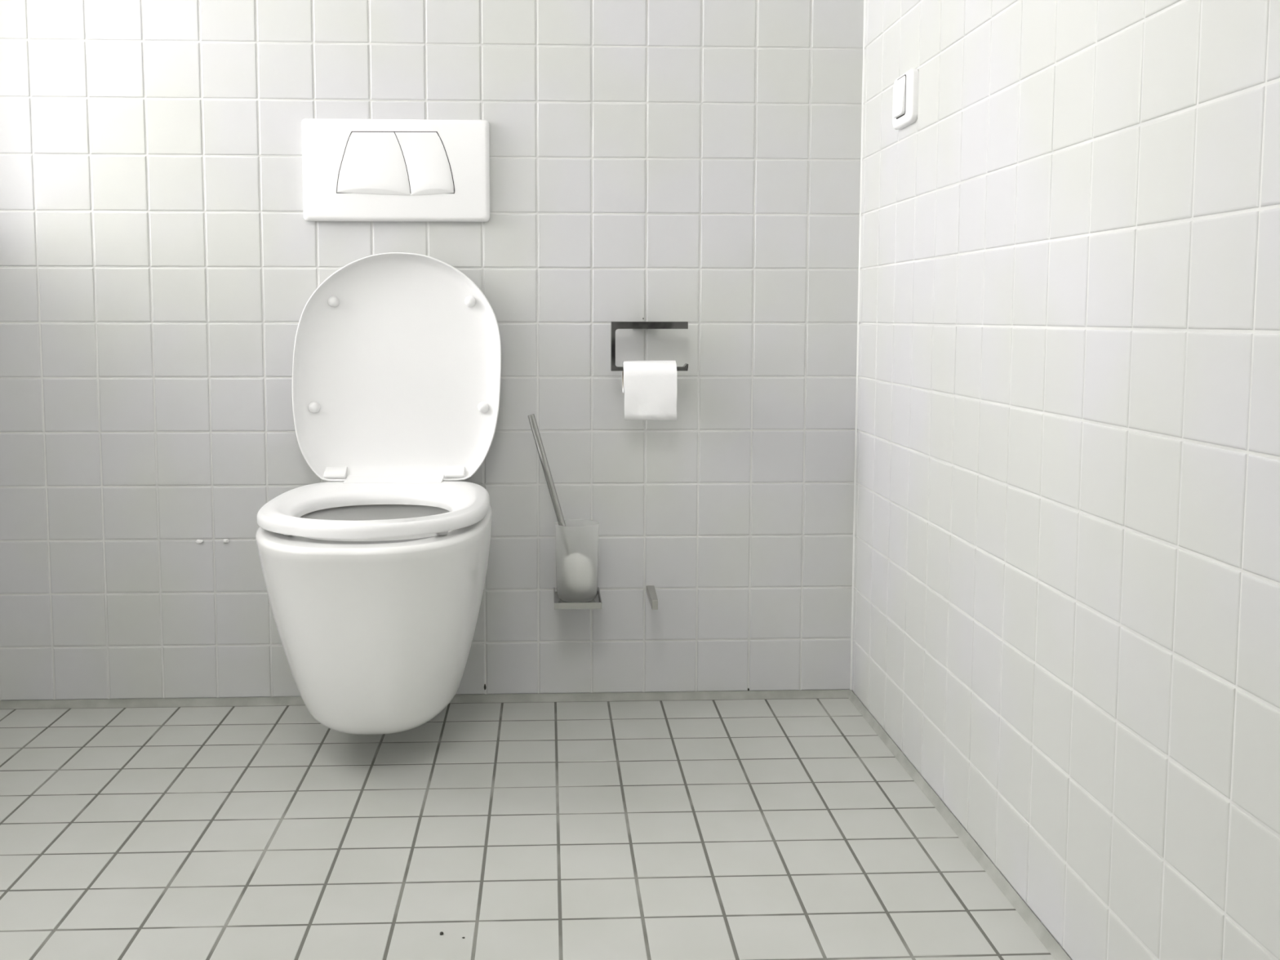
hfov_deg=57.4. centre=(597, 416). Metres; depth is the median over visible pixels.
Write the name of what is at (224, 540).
plug
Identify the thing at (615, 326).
toilet paper holder
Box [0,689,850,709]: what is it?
trim
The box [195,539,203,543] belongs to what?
plug
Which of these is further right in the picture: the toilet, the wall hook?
the wall hook
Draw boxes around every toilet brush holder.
[553,586,601,609]
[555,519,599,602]
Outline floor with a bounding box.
[0,697,1055,959]
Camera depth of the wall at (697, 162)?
2.14 m
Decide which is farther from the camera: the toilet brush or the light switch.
the toilet brush
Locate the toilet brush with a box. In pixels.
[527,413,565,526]
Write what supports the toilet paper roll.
hanging from the toilet paper holder at (615, 326)
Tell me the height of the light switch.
0.082 m
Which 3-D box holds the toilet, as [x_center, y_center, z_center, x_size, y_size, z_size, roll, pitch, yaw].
[-0.356,0.110,1.899,0.383,0.773,0.540,0,5,-2]
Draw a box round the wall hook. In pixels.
[646,585,657,609]
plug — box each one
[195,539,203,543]
[222,538,229,542]
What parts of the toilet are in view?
seat, bowl, lid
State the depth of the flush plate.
2.10 m
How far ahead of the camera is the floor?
1.61 m
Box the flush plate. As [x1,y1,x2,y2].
[301,118,489,222]
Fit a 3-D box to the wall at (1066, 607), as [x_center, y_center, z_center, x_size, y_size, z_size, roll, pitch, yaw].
[0.654,-0.651,0.587,0.200,2.750,3.102,0,5,-2]
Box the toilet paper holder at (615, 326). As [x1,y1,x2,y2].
[610,321,688,370]
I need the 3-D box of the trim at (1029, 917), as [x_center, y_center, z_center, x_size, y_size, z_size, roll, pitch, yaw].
[0.547,0.658,0.744,0.007,0.014,3.000,0,5,-2]
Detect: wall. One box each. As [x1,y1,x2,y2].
[0,0,863,700]
[851,0,1279,959]
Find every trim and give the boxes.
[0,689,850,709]
[848,689,1071,959]
[849,0,865,689]
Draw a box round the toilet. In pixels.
[255,252,501,734]
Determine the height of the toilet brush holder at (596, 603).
0.025 m
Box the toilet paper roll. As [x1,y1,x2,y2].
[622,360,676,420]
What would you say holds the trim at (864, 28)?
attached to the wall at (1066, 607)
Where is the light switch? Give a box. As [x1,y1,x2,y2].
[892,68,919,129]

